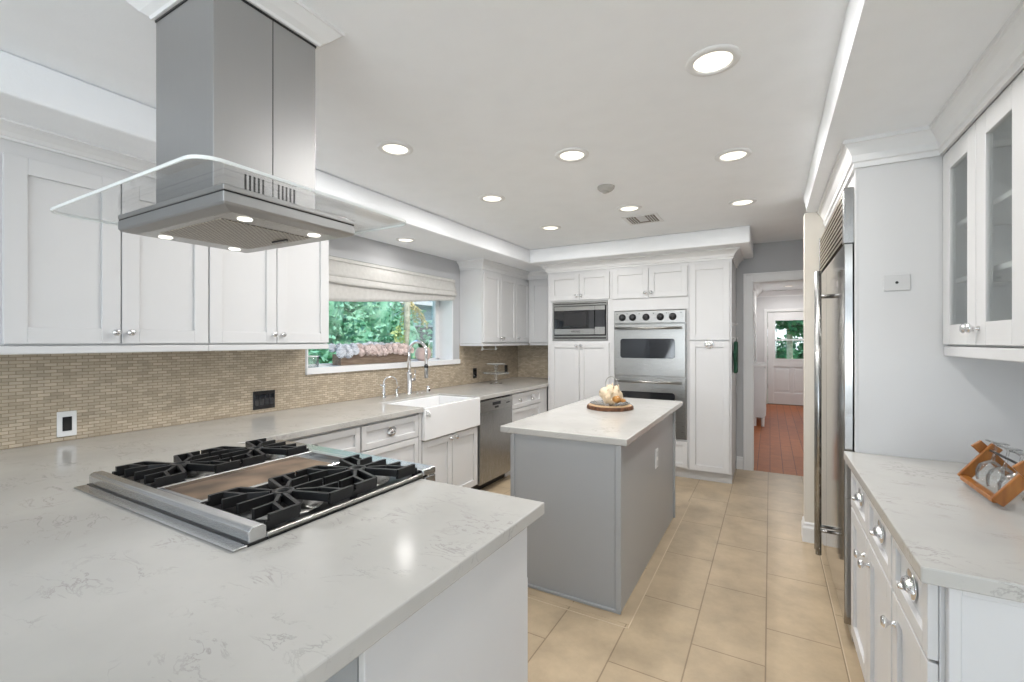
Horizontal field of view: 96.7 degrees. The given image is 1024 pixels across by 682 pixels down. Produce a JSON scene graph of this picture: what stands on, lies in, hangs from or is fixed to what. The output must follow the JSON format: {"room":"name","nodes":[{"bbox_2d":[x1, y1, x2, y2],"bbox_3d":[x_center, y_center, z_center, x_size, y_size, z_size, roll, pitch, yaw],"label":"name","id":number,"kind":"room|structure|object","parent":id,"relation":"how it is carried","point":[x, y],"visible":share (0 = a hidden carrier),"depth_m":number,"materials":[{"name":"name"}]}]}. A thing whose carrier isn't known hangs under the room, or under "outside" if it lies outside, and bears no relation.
{"room":"kitchen","nodes":[
{"label":"kitchen","id":0,"kind":"room"},
{"bbox_2d":[0,235,517,449],"bbox_3d":[-2.386,0.180,2.404,0.278,2.500,9.830,0,0,30],"label":"wall","id":1,"kind":"structure","parent":0,"point":[110,393],"depth_m":2.84,"materials":[{"name":"beige tile"}]},
{"bbox_2d":[57,410,76,436],"bbox_3d":[-2.268,0.421,2.320,0.010,0.127,0.075,0,0,30],"label":"wall outlet","id":2,"kind":"object","parent":1,"relation":"attached to","point":[66,420],"visible":1,"depth_m":2.32,"materials":[{"name":"white plastic"}]},
{"bbox_2d":[0,138,207,354],"bbox_3d":[-2.090,-0.426,2.285,0.360,0.968,0.914,0,0,30],"label":"upper cabinet","id":3,"kind":"object","parent":1,"relation":"attached to","point":[64,280],"visible":0.94,"depth_m":2.15,"materials":[{"name":"white paint"}]},
{"bbox_2d":[0,117,346,218],"bbox_3d":[-2.018,-0.883,2.368,0.393,0.057,2.529,0,0,30],"label":"trim","id":4,"kind":"structure","parent":3,"relation":"attached to","point":[14,131],"depth_m":2.08,"materials":[{"name":"white paint"}]},
{"bbox_2d":[0,343,517,449],"bbox_3d":[-1.319,0.270,4.012,0.008,0.479,5.679,0,0,30],"label":"backsplash","id":5,"kind":"structure","parent":1,"relation":"attached to","point":[110,393],"depth_m":2.73,"materials":[{"name":"tile"}]},
{"bbox_2d":[253,390,274,409],"bbox_3d":[-1.755,0.416,3.225,0.010,0.128,0.160,0,0,30],"label":"switch plate","id":6,"kind":"object","parent":1,"relation":"attached to","point":[261,399],"visible":1,"depth_m":3.22,"materials":[{"name":"black plastic"}]},
{"bbox_2d":[207,240,328,350],"bbox_3d":[-1.662,-0.426,3.039,0.360,0.968,0.818,0,0,30],"label":"upper cabinet","id":7,"kind":"object","parent":1,"relation":"attached to","point":[278,298],"visible":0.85,"depth_m":2.93,"materials":[{"name":"white paint"}]},
{"bbox_2d":[0,50,752,271],"bbox_3d":[-1.017,-0.991,1.542,2.970,0.158,9.680,0,0,30],"label":"crown molding","id":8,"kind":"structure","parent":1,"relation":"attached to","point":[33,94],"depth_m":3.11,"materials":[{"name":"paint"}]},
{"bbox_2d":[305,279,459,374],"bbox_3d":[-1.207,-0.220,4.440,0.280,0.960,1.995,0,0,30],"label":"window","id":9,"kind":"structure","parent":1,"relation":"in","point":[442,310],"depth_m":5.16,"materials":[{"name":"white paint"}]},
{"bbox_2d":[308,356,318,366],"bbox_3d":[-1.604,0.164,3.639,0.112,0.090,0.112,0,0,30],"label":"glass jar","id":10,"kind":"object","parent":9,"relation":"on","point":[317,357],"visible":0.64,"depth_m":3.63,"materials":[{"name":"clear glass"}]},
{"bbox_2d":[313,357,318,366],"bbox_3d":[-1.604,0.167,3.639,0.112,0.085,0.112,0,0,30],"label":"jar","id":11,"kind":"object","parent":9,"relation":"on","point":[317,363],"depth_m":3.65,"materials":[{"name":"clear glass"}]},
{"bbox_2d":[332,352,406,364],"bbox_3d":[-1.300,0.162,4.277,0.110,0.093,0.840,0,0,30],"label":"planter box","id":12,"kind":"object","parent":9,"relation":"on","point":[355,359],"visible":0.67,"depth_m":4.15,"materials":[{"name":"brown wood"}]},
{"bbox_2d":[329,343,335,351],"bbox_3d":[-1.555,0.058,3.933,0.078,0.078,0.078,0,0,30],"label":"blossom","id":13,"kind":"object","parent":12,"relation":"in","point":[332,345],"visible":0.94,"depth_m":3.91,"materials":[{"name":"white plant"}]},
{"bbox_2d":[336,348,346,357],"bbox_3d":[-1.452,0.103,3.875,0.092,0.091,0.092,0,0,30],"label":"blossom","id":14,"kind":"object","parent":12,"relation":"in","point":[341,352],"visible":1,"depth_m":3.85,"materials":[{"name":"white plant"}]},
{"bbox_2d":[345,348,353,357],"bbox_3d":[-1.416,0.106,3.937,0.088,0.088,0.088,0,0,30],"label":"blossom","id":15,"kind":"object","parent":12,"relation":"in","point":[350,352],"visible":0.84,"depth_m":3.92,"materials":[{"name":"white plant"}]},
{"bbox_2d":[351,346,359,354],"bbox_3d":[-1.382,0.086,4.000,0.079,0.079,0.080,0,0,30],"label":"blossom","id":16,"kind":"object","parent":12,"relation":"in","point":[355,349],"visible":0.87,"depth_m":3.98,"materials":[{"name":"white plant"}]},
{"bbox_2d":[363,346,372,354],"bbox_3d":[-1.310,0.086,4.124,0.090,0.090,0.090,0,0,30],"label":"blossom","id":17,"kind":"object","parent":12,"relation":"in","point":[368,350],"visible":0.93,"depth_m":4.10,"materials":[{"name":"pink plant"}]},
{"bbox_2d":[370,346,377,355],"bbox_3d":[-1.281,0.089,4.189,0.091,0.092,0.090,0,0,30],"label":"blossom","id":18,"kind":"object","parent":12,"relation":"in","point":[374,348],"visible":0.73,"depth_m":4.17,"materials":[{"name":"pink plant"}]},
{"bbox_2d":[381,347,388,355],"bbox_3d":[-1.209,0.098,4.313,0.088,0.087,0.088,0,0,30],"label":"blossom","id":19,"kind":"object","parent":12,"relation":"in","point":[385,350],"visible":0.83,"depth_m":4.29,"materials":[{"name":"pink plant"}]},
{"bbox_2d":[392,346,399,353],"bbox_3d":[-1.137,0.088,4.436,0.081,0.082,0.082,0,0,30],"label":"blossom","id":20,"kind":"object","parent":12,"relation":"in","point":[395,349],"visible":0.95,"depth_m":4.42,"materials":[{"name":"pink plant"}]},
{"bbox_2d":[329,256,456,301],"bbox_3d":[-1.106,-0.501,4.337,0.054,0.377,1.875,0,0,30],"label":"blind","id":21,"kind":"object","parent":9,"relation":"attached to","point":[349,280],"visible":0.92,"depth_m":4.16,"materials":[{"name":"fabric"}]},
{"bbox_2d":[415,341,430,360],"bbox_3d":[-0.951,0.097,4.873,0.176,0.225,0.176,0,0,30],"label":"flower pot","id":22,"kind":"object","parent":9,"relation":"on","point":[419,353],"visible":0.6,"depth_m":4.82,"materials":[{"name":"pink ceramic"}]},
{"bbox_2d":[396,237,415,241],"bbox_3d":[-0.955,-0.907,4.094,0.180,0.009,0.180,0,0,30],"label":"recessed light","id":23,"kind":"object","parent":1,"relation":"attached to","point":[401,239],"visible":1,"depth_m":4.08,"materials":[{"name":"white paint"}]},
{"bbox_2d":[460,269,528,345],"bbox_3d":[-0.167,-0.426,5.676,0.360,0.968,1.140,0,0,30],"label":"upper cabinet","id":24,"kind":"object","parent":1,"relation":"attached to","point":[494,306],"visible":0.99,"depth_m":5.30,"materials":[{"name":"white paint"}]},
{"bbox_2d":[456,258,547,279],"bbox_3d":[-0.007,-0.864,5.523,0.484,0.097,1.334,0,0,45],"label":"trim","id":25,"kind":"structure","parent":24,"relation":"attached to","point":[483,263],"depth_m":5.41,"materials":[{"name":"white paint"}]},
{"bbox_2d":[0,0,848,249],"bbox_3d":[0.561,-1.120,0.716,6.930,0.100,10.000,0,0,30],"label":"ceiling","id":26,"kind":"structure","parent":0,"point":[485,95],"depth_m":1.99,"materials":[{"name":"paint"}]},
{"bbox_2d":[124,0,343,49],"bbox_3d":[-0.898,-1.040,1.498,0.462,0.059,0.462,0,0,30],"label":"trim","id":27,"kind":"structure","parent":26,"relation":"attached to","point":[293,14],"depth_m":1.44,"materials":[{"name":"white paint"}]},
{"bbox_2d":[50,0,405,252],"bbox_3d":[-0.915,-0.675,1.519,0.920,0.672,0.690,0,0,30],"label":"range hood","id":28,"kind":"object","parent":27,"relation":"attached to","point":[235,167],"visible":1,"depth_m":1.37,"materials":[{"name":"silver metal"}]},
{"bbox_2d":[237,217,252,221],"bbox_3d":[-0.756,-0.344,1.288,0.040,0.003,0.040,0,0,30],"label":"lamp","id":29,"kind":"object","parent":28,"relation":"on","point":[243,219],"depth_m":1.28,"materials":[{"name":"white"}]},
{"bbox_2d":[377,141,412,155],"bbox_3d":[-0.647,-1.065,2.528,0.196,0.009,0.196,0,0,30],"label":"recessed light","id":30,"kind":"object","parent":26,"relation":"in","point":[393,148],"visible":1,"depth_m":2.52,"materials":[{"name":"white paint"}]},
{"bbox_2d":[479,194,504,202],"bbox_3d":[-0.149,-1.065,3.407,0.196,0.009,0.196,0,0,30],"label":"recessed light","id":31,"kind":"object","parent":26,"relation":"in","point":[490,198],"visible":1,"depth_m":3.40,"materials":[{"name":"white paint"}]},
{"bbox_2d":[540,225,560,230],"bbox_3d":[0.364,-1.065,4.293,0.196,0.009,0.196,0,0,30],"label":"recessed light","id":32,"kind":"object","parent":26,"relation":"in","point":[546,227],"visible":1,"depth_m":4.28,"materials":[{"name":"white paint"}]},
{"bbox_2d":[555,148,588,161],"bbox_3d":[0.345,-1.065,2.615,0.196,0.009,0.196,0,0,30],"label":"recessed light","id":33,"kind":"object","parent":26,"relation":"in","point":[567,154],"visible":1,"depth_m":2.60,"materials":[{"name":"white paint"}]},
{"bbox_2d":[597,184,614,193],"bbox_3d":[0.653,-1.049,3.159,0.120,0.042,0.120,0,0,30],"label":"smoke detector","id":34,"kind":"object","parent":26,"relation":"attached to","point":[604,188],"visible":1,"depth_m":3.12,"materials":[{"name":"plastic"}]},
{"bbox_2d":[617,204,641,211],"bbox_3d":[0.944,-1.065,3.662,0.196,0.009,0.196,0,0,30],"label":"recessed light","id":35,"kind":"object","parent":26,"relation":"in","point":[631,207],"visible":1,"depth_m":3.65,"materials":[{"name":"white paint"}]},
{"bbox_2d":[621,213,663,225],"bbox_3d":[1.149,-1.066,3.993,0.300,0.008,0.300,0,0,30],"label":"ceiling vent","id":36,"kind":"object","parent":26,"relation":"in","point":[652,217],"visible":1,"depth_m":3.98,"materials":[{"name":"white metal"}]},
{"bbox_2d":[685,44,740,76],"bbox_3d":[0.767,-1.065,1.738,0.196,0.009,0.196,0,0,30],"label":"recessed light","id":37,"kind":"object","parent":26,"relation":"in","point":[715,59],"visible":1,"depth_m":1.73,"materials":[{"name":"white paint"}]},
{"bbox_2d":[714,148,751,162],"bbox_3d":[1.272,-1.065,2.618,0.196,0.009,0.196,0,0,30],"label":"recessed light","id":38,"kind":"object","parent":26,"relation":"in","point":[735,154],"visible":1,"depth_m":2.61,"materials":[{"name":"white paint"}]},
{"bbox_2d":[728,198,756,205],"bbox_3d":[1.775,-1.065,3.503,0.196,0.009,0.196,0,0,30],"label":"recessed light","id":39,"kind":"object","parent":26,"relation":"in","point":[744,201],"visible":1,"depth_m":3.49,"materials":[{"name":"white paint"}]},
{"bbox_2d":[518,239,803,468],"bbox_3d":[2.168,0.180,5.376,4.730,2.500,0.148,0,0,30],"label":"wall","id":40,"kind":"structure","parent":0,"point":[782,255],"depth_m":5.08,"materials":[{"name":"grey paint"}]},
{"bbox_2d":[518,343,547,377],"bbox_3d":[0.425,0.270,6.284,0.786,0.479,0.008,0,0,30],"label":"backsplash","id":41,"kind":"structure","parent":40,"relation":"attached to","point":[532,359],"depth_m":6.35,"materials":[{"name":"tile"}]},
{"bbox_2d":[529,278,547,344],"bbox_3d":[0.489,-0.426,6.068,0.460,0.968,0.310,0,0,30],"label":"upper cabinet","id":42,"kind":"object","parent":40,"relation":"attached to","point":[538,288],"visible":0.57,"depth_m":5.98,"materials":[{"name":"white paint"}]},
{"bbox_2d":[737,456,742,469],"bbox_3d":[2.542,1.360,5.080,0.063,0.140,0.014,0,0,30],"label":"baseboard","id":43,"kind":"structure","parent":40,"relation":"attached to","point":[739,459],"depth_m":5.07,"materials":[{"name":"white paint"}]},
{"bbox_2d":[743,270,803,470],"bbox_3d":[3.079,0.343,4.855,1.082,2.175,0.176,0,0,30],"label":"trim","id":44,"kind":"structure","parent":40,"relation":"attached to","point":[749,279],"depth_m":5.02,"materials":[{"name":"white paint"}]},
{"bbox_2d":[480,404,864,681],"bbox_3d":[2.090,1.459,3.413,6.730,0.062,16.200,0,0,30],"label":"floor","id":45,"kind":"structure","parent":0,"point":[732,590],"depth_m":2.46,"materials":[{"name":"tile"}]},
{"bbox_2d":[286,425,359,452],"bbox_3d":[-1.494,0.991,2.816,0.742,0.878,0.805,0,0,30],"label":"base cabinet","id":46,"kind":"object","parent":45,"relation":"on","point":[346,439],"visible":0.07,"depth_m":2.85,"materials":[{"name":"white paint"}]},
{"bbox_2d":[359,413,420,463],"bbox_3d":[-1.149,0.991,3.426,0.742,0.878,0.598,0,0,30],"label":"base cabinet","id":47,"kind":"object","parent":45,"relation":"on","point":[399,438],"visible":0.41,"depth_m":3.27,"materials":[{"name":"white paint"}]},
{"bbox_2d":[325,527,527,681],"bbox_3d":[-0.832,0.990,1.564,1.680,0.881,0.702,0,0,30],"label":"base cabinet","id":48,"kind":"object","parent":45,"relation":"on","point":[476,629],"visible":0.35,"depth_m":1.13,"materials":[{"name":"white paint"}]},
{"bbox_2d":[0,377,547,681],"bbox_3d":[-0.244,0.529,3.369,2.508,0.038,5.721,0,0,30],"label":"countertop","id":49,"kind":"structure","parent":48,"relation":"on","point":[93,589],"depth_m":1.02,"materials":[{"name":"stone"}]},
{"bbox_2d":[74,438,435,552],"bbox_3d":[-0.895,0.578,1.678,0.968,0.244,0.797,0,0,30],"label":"gas rangetop","id":50,"kind":"object","parent":49,"relation":"on","point":[232,499],"visible":0.96,"depth_m":1.51,"materials":[{"name":"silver metal"}]},
{"bbox_2d":[305,456,338,462],"bbox_3d":[-0.778,0.501,1.891,0.242,0.006,0.047,0,0,30],"label":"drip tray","id":51,"kind":"object","parent":50,"relation":"on","point":[322,459],"depth_m":1.90,"materials":[{"name":"silver metal"}]},
{"bbox_2d":[380,376,397,397],"bbox_3d":[-1.112,0.412,4.081,0.169,0.194,0.048,0,0,-38],"label":"tap","id":52,"kind":"object","parent":49,"relation":"on","point":[383,383],"visible":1,"depth_m":4.05,"materials":[{"name":"silver metal"}]},
{"bbox_2d":[406,340,427,394],"bbox_3d":[-0.898,0.249,4.284,0.120,0.519,0.251,0,0,-41],"label":"kitchen faucet","id":53,"kind":"object","parent":49,"relation":"on","point":[409,379],"visible":1,"depth_m":4.31,"materials":[{"name":"silver metal"}]},
{"bbox_2d":[388,395,479,440],"bbox_3d":[-0.691,0.645,3.961,0.485,0.256,0.772,0,0,30],"label":"farmhouse sink","id":54,"kind":"object","parent":49,"relation":"in","point":[449,414],"visible":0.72,"depth_m":3.87,"materials":[{"name":"white ceramic"}]},
{"bbox_2d":[483,363,508,383],"bbox_3d":[-0.192,0.390,5.461,0.324,0.238,0.324,0,0,30],"label":"cake stand","id":55,"kind":"object","parent":49,"relation":"on","point":[494,373],"visible":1,"depth_m":5.46,"materials":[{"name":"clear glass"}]},
{"bbox_2d":[421,426,476,487],"bbox_3d":[-0.803,1.107,4.023,0.756,0.645,0.774,0,0,30],"label":"base cabinet","id":56,"kind":"object","parent":45,"relation":"on","point":[453,455],"visible":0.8,"depth_m":3.88,"materials":[{"name":"white paint"}]},
{"bbox_2d":[471,394,512,489],"bbox_3d":[-0.419,0.992,4.614,0.640,0.876,0.620,0,0,30],"label":"dishwasher","id":57,"kind":"object","parent":45,"relation":"on","point":[493,445],"visible":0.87,"depth_m":4.40,"materials":[{"name":"silver metal"}]},
{"bbox_2d":[504,387,546,476],"bbox_3d":[-0.087,0.991,5.292,0.748,0.878,0.872,0,0,30],"label":"base cabinet","id":58,"kind":"object","parent":45,"relation":"on","point":[529,403],"visible":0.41,"depth_m":5.09,"materials":[{"name":"white paint"}]},
{"bbox_2d":[548,268,611,410],"bbox_3d":[0.928,0.260,5.569,0.788,2.340,0.716,0,0,30],"label":"tall cabinet","id":59,"kind":"object","parent":45,"relation":"on","point":[577,369],"visible":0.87,"depth_m":5.30,"materials":[{"name":"white paint"}]},
{"bbox_2d":[553,300,607,339],"bbox_3d":[0.876,-0.233,5.461,0.677,0.451,0.434,0,0,30],"label":"microwave","id":60,"kind":"object","parent":59,"relation":"in","point":[584,320],"visible":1,"depth_m":5.27,"materials":[{"name":"silver metal"}]},
{"bbox_2d":[540,247,743,273],"bbox_3d":[1.456,-0.864,5.269,2.156,0.097,0.756,0,0,30],"label":"trim","id":61,"kind":"structure","parent":59,"relation":"attached to","point":[734,253],"depth_m":4.88,"materials":[{"name":"white paint"}]},
{"bbox_2d":[510,411,674,614],"bbox_3d":[0.651,0.990,3.202,0.690,0.881,1.524,0,0,30],"label":"kitchen island","id":62,"kind":"object","parent":45,"relation":"on","point":[608,508],"visible":0.7,"depth_m":2.56,"materials":[{"name":"grey paint"}]},
{"bbox_2d":[500,396,682,445],"bbox_3d":[0.690,0.529,3.302,0.767,0.038,1.735,0,0,30],"label":"island countertop","id":63,"kind":"structure","parent":62,"relation":"on","point":[575,421],"depth_m":2.85,"materials":[{"name":"stone"}]},
{"bbox_2d":[587,403,633,411],"bbox_3d":[0.738,0.495,3.440,0.342,0.027,0.346,0,0,30],"label":"board","id":64,"kind":"object","parent":63,"relation":"on","point":[629,407],"visible":0.76,"depth_m":3.31,"materials":[{"name":"brown wood"}]},
{"bbox_2d":[590,400,629,405],"bbox_3d":[0.739,0.473,3.443,0.300,0.016,0.300,0,0,30],"label":"glass dish","id":65,"kind":"object","parent":64,"relation":"on","point":[600,403],"visible":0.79,"depth_m":3.45,"materials":[{"name":"clear glass"}]},
{"bbox_2d":[599,383,625,404],"bbox_3d":[0.758,0.404,3.424,0.166,0.172,0.198,0,0,-35],"label":"conch shell","id":66,"kind":"object","parent":65,"relation":"on","point":[610,394],"visible":0.99,"depth_m":3.38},
{"bbox_2d":[655,448,657,468],"bbox_3d":[0.997,0.808,3.137,0.007,0.132,0.070,0,0,30],"label":"outlet","id":67,"kind":"object","parent":62,"relation":"attached to","point":[656,449],"depth_m":3.12,"materials":[{"name":"white plastic"}]},
{"bbox_2d":[612,262,689,477],"bbox_3d":[1.625,0.260,5.174,0.812,2.340,0.716,0,0,30],"label":"tall cabinet","id":68,"kind":"object","parent":45,"relation":"on","point":[663,286],"visible":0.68,"depth_m":4.85,"materials":[{"name":"white paint"}]},
{"bbox_2d":[614,309,686,439],"bbox_3d":[1.592,0.346,5.099,0.764,1.352,0.658,0,0,30],"label":"double oven","id":69,"kind":"object","parent":68,"relation":"in","point":[650,346],"visible":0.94,"depth_m":4.83,"materials":[{"name":"silver metal"}]},
{"bbox_2d":[689,259,735,483],"bbox_3d":[2.158,0.260,4.883,0.400,2.340,0.726,0,0,30],"label":"pantry cabinet","id":70,"kind":"object","parent":45,"relation":"on","point":[712,283],"visible":1,"depth_m":4.61,"materials":[{"name":"white paint"}]},
{"bbox_2d":[754,362,766,426],"bbox_3d":[4.404,0.914,8.085,0.202,1.028,1.120,0,0,30],"label":"sideboard","id":71,"kind":"object","parent":45,"relation":"on","point":[759,367],"visible":0.84,"depth_m":7.61,"materials":[{"name":"paint"}]},
{"bbox_2d":[814,187,855,648],"bbox_3d":[2.109,0.356,2.524,0.720,2.148,1.228,0,0,30],"label":"refrigerator","id":72,"kind":"object","parent":45,"relation":"on","point":[834,280],"visible":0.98,"depth_m":2.38,"materials":[{"name":"silver metal"}]},
{"bbox_2d":[847,174,853,186],"bbox_3d":[2.161,-0.816,2.498,0.605,0.188,1.232,0,0,30],"label":"header","id":73,"kind":"object","parent":72,"relation":"on","point":[851,183],"visible":0.08,"depth_m":2.21,"materials":[{"name":"white paint"}]},
{"bbox_2d":[851,471,893,681],"bbox_3d":[1.616,0.991,1.590,0.676,0.878,0.830,0,0,30],"label":"base cabinet","id":74,"kind":"object","parent":45,"relation":"on","point":[871,540],"visible":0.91,"depth_m":1.68,"materials":[{"name":"white paint"}]},
{"bbox_2d":[844,451,1023,602],"bbox_3d":[1.524,0.529,1.406,0.671,0.038,1.246,0,0,30],"label":"countertop","id":75,"kind":"structure","parent":74,"relation":"on","point":[951,535],"depth_m":1.29,"materials":[{"name":"stone"}]},
{"bbox_2d":[957,440,1023,506],"bbox_3d":[1.612,0.428,1.471,0.179,0.148,0.332,0,0,30],"label":"glass rack","id":76,"kind":"object","parent":75,"relation":"on","point":[1014,487],"visible":0.99,"depth_m":1.52,"materials":[{"name":"orange wood"}]},
{"bbox_2d":[975,439,1009,483],"bbox_3d":[1.642,0.415,1.556,0.072,0.150,0.082,0,0,-38],"label":"wine glass","id":77,"kind":"object","parent":76,"relation":"in","point":[979,465],"visible":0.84,"depth_m":1.57,"materials":[{"name":"clear glass"}]},
{"bbox_2d":[986,444,1022,485],"bbox_3d":[1.598,0.415,1.478,0.072,0.150,0.082,0,0,-38],"label":"wine glass","id":78,"kind":"object","parent":76,"relation":"in","point":[992,470],"visible":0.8,"depth_m":1.50,"materials":[{"name":"clear glass"}]},
{"bbox_2d":[998,450,1023,499],"bbox_3d":[1.553,0.415,1.399,0.072,0.150,0.082,0,0,-38],"label":"wine glass","id":79,"kind":"object","parent":76,"relation":"in","point":[1002,478],"visible":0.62,"depth_m":1.43,"materials":[{"name":"clear glass"}]},
{"bbox_2d":[854,149,1023,466],"bbox_3d":[1.856,0.260,1.948,0.627,2.340,0.024,0,0,30],"label":"wall","id":80,"kind":"structure","parent":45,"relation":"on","point":[912,400],"depth_m":2.00,"materials":[{"name":"white paint"}]},
{"bbox_2d":[884,274,910,290],"bbox_3d":[1.706,-0.259,2.017,0.093,0.072,0.006,0,0,30],"label":"wall plate","id":81,"kind":"object","parent":80,"relation":"attached to","point":[898,282],"visible":1,"depth_m":2.02,"materials":[{"name":"white plastic"}]},
{"bbox_2d":[880,536,1023,681],"bbox_3d":[1.319,0.991,1.057,0.684,0.878,0.387,0,0,30],"label":"base cabinet","id":82,"kind":"object","parent":45,"relation":"on","point":[940,634],"visible":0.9,"depth_m":1.03,"materials":[{"name":"white paint"}]},
{"bbox_2d":[754,290,756,361],"bbox_3d":[4.068,0.150,7.850,0.135,2.560,6.030,0,0,30],"label":"wall","id":83,"kind":"structure","parent":0,"point":[755,297],"depth_m":10.27,"materials":[{"name":"paint"}]},
{"bbox_2d":[754,310,755,361],"bbox_3d":[4.304,-0.085,8.101,0.026,0.950,1.460,0,0,30],"label":"wall mirror","id":84,"kind":"object","parent":83,"relation":"attached to","point":[754,310],"visible":0.46,"depth_m":8.30,"materials":[{"name":"white paint"}]},
{"bbox_2d":[754,283,803,296],"bbox_3d":[4.810,-1.065,7.435,1.565,0.130,6.020,0,0,30],"label":"trim","id":85,"kind":"structure","parent":83,"relation":"attached to","point":[759,292],"depth_m":10.10,"materials":[{"name":"white paint"}]},
{"bbox_2d":[757,295,803,402],"bbox_3d":[6.320,0.150,10.114,1.820,2.560,0.130,0,0,30],"label":"wall","id":86,"kind":"structure","parent":0,"point":[780,302],"depth_m":10.37,"materials":[{"name":"paint"}]},
{"bbox_2d":[764,308,803,403],"bbox_3d":[6.209,0.352,10.090,1.080,2.155,0.020,0,0,30],"label":"trim","id":87,"kind":"structure","parent":86,"relation":"attached to","point":[785,309],"depth_m":10.33,"materials":[{"name":"white paint"}]},
{"bbox_2d":[767,311,803,405],"bbox_3d":[6.222,0.387,10.115,0.952,2.085,0.125,0,0,30],"label":"door","id":88,"kind":"structure","parent":86,"relation":"in","point":[785,386],"depth_m":10.20,"materials":[{"name":"white paint"}]},
{"bbox_2d":[762,281,803,290],"bbox_3d":[4.838,-1.170,7.500,1.820,0.080,6.180,0,0,30],"label":"ceiling","id":89,"kind":"structure","parent":0,"point":[800,284],"depth_m":9.44,"materials":[{"name":"paint"}]},
{"bbox_2d":[804,212,825,543],"bbox_3d":[2.449,0.259,3.118,0.755,2.342,0.120,0,0,30],"label":"wall","id":90,"kind":"structure","parent":0,"point":[814,228],"depth_m":3.24,"materials":[{"name":"beige paint"}]},
{"bbox_2d":[801,516,813,542],"bbox_3d":[2.148,1.360,3.280,0.099,0.140,0.134,0,0,30],"label":"baseboard","id":91,"kind":"structure","parent":90,"relation":"attached to","point":[807,528],"depth_m":3.23,"materials":[{"name":"white paint"}]},
{"bbox_2d":[804,0,1021,212],"bbox_3d":[1.730,-0.991,1.824,0.780,0.158,3.080,0,0,30],"label":"soffit","id":92,"kind":"object","parent":90,"relation":"attached to","point":[897,63],"depth_m":1.51,"materials":[{"name":"paint"}]},
{"bbox_2d":[817,0,1023,227],"bbox_3d":[1.640,-0.852,1.949,0.351,0.120,2.708,0,0,30],"label":"trim","id":93,"kind":"structure","parent":90,"relation":"attached to","point":[1002,60],"depth_m":1.79,"materials":[{"name":"white paint"}]},
{"bbox_3d":[2.580,0.180,2.463,0.120,2.500,4.530,0,0,30],"label":"wall","id":94,"kind":"structure","parent":0,"visible":0},
{"bbox_2d":[943,69,1023,362],"bbox_3d":[1.785,-0.423,1.555,0.362,0.974,0.728,0,0,30],"label":"upper cabinet","id":95,"kind":"object","parent":94,"relation":"attached to","point":[983,170],"visible":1,"depth_m":1.65,"materials":[{"name":"white paint"}]},
{"bbox_2d":[956,189,1011,228],"bbox_3d":[1.810,-0.479,1.541,0.279,0.018,0.694,0,0,30],"label":"shelf","id":96,"kind":"object","parent":95,"relation":"attached to","point":[1002,206],"depth_m":1.69,"materials":[{"name":"white paint"}]},
{"bbox_2d":[956,261,1011,283],"bbox_3d":[1.810,-0.249,1.541,0.279,0.018,0.694,0,0,30],"label":"shelf","id":97,"kind":"object","parent":95,"relation":"attached to","point":[1002,273],"depth_m":1.69,"materials":[{"name":"white paint"}]},
{"label":"outside","id":98,"kind":"structure","parent":0,"visible":0},
{"bbox_3d":[5.514,1.680,19.865,70.000,0.100,80.000,0,0,30],"label":"ground","id":99,"kind":"structure","parent":98,"visible":0},
{"bbox_2d":[308,301,432,363],"bbox_3d":[-3.371,-0.245,8.939,2.433,3.750,4.366,0,0,33],"label":"hedge","id":100,"kind":"object","parent":99,"relation":"on","point":[349,322],"visible":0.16,"depth_m":8.68,"materials":[{"name":"green plant"}]},
{"bbox_2d":[377,336,394,343],"bbox_3d":[-2.115,0.772,7.642,0.556,1.717,0.537,0,0,30],"label":"shrub","id":101,"kind":"object","parent":99,"relation":"on","point":[384,340],"visible":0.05,"depth_m":7.58,"materials":[{"name":"green plant"}]},
{"bbox_2d":[390,302,427,344],"bbox_3d":[-1.695,0.229,7.731,0.584,2.804,0.673,0,0,1],"label":"tree","id":102,"kind":"object","parent":99,"relation":"on","point":[408,306],"visible":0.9,"depth_m":7.58,"materials":[{"name":"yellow plant"}]},
{"bbox_2d":[393,301,432,343],"bbox_3d":[-4.271,-0.820,21.848,6.420,4.900,11.400,0,0,30],"label":"house","id":103,"kind":"structure","parent":99,"relation":"on","point":[425,305],"depth_m":18.10,"materials":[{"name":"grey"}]},
{"bbox_2d":[775,320,803,358],"bbox_3d":[8.021,-0.001,13.196,1.642,3.263,2.076,0,0,-29],"label":"tree","id":104,"kind":"object","parent":99,"relation":"on","point":[794,328],"visible":0.14,"depth_m":13.05,"materials":[{"name":"green plant"}]},
{"bbox_2d":[775,334,803,358],"bbox_3d":[8.961,0.683,14.030,3.470,1.893,1.229,0,0,30],"label":"hedge","id":105,"kind":"object","parent":99,"relation":"on","point":[780,350],"visible":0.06,"depth_m":14.01,"materials":[{"name":"green plant"}]},
{"bbox_3d":[2.278,-0.025,4.640,0.048,0.044,0.028,0,0,30],"label":"wall hook","id":106,"kind":"object","parent":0,"visible":0},
{"bbox_2d":[733,338,737,372],"bbox_3d":[2.272,0.148,4.622,0.036,0.353,0.208,0,0,30],"label":"oven mitt","id":107,"kind":"object","parent":106,"relation":"hanging from","point":[735,349],"visible":1,"depth_m":4.58,"materials":[{"name":"green fabric"}]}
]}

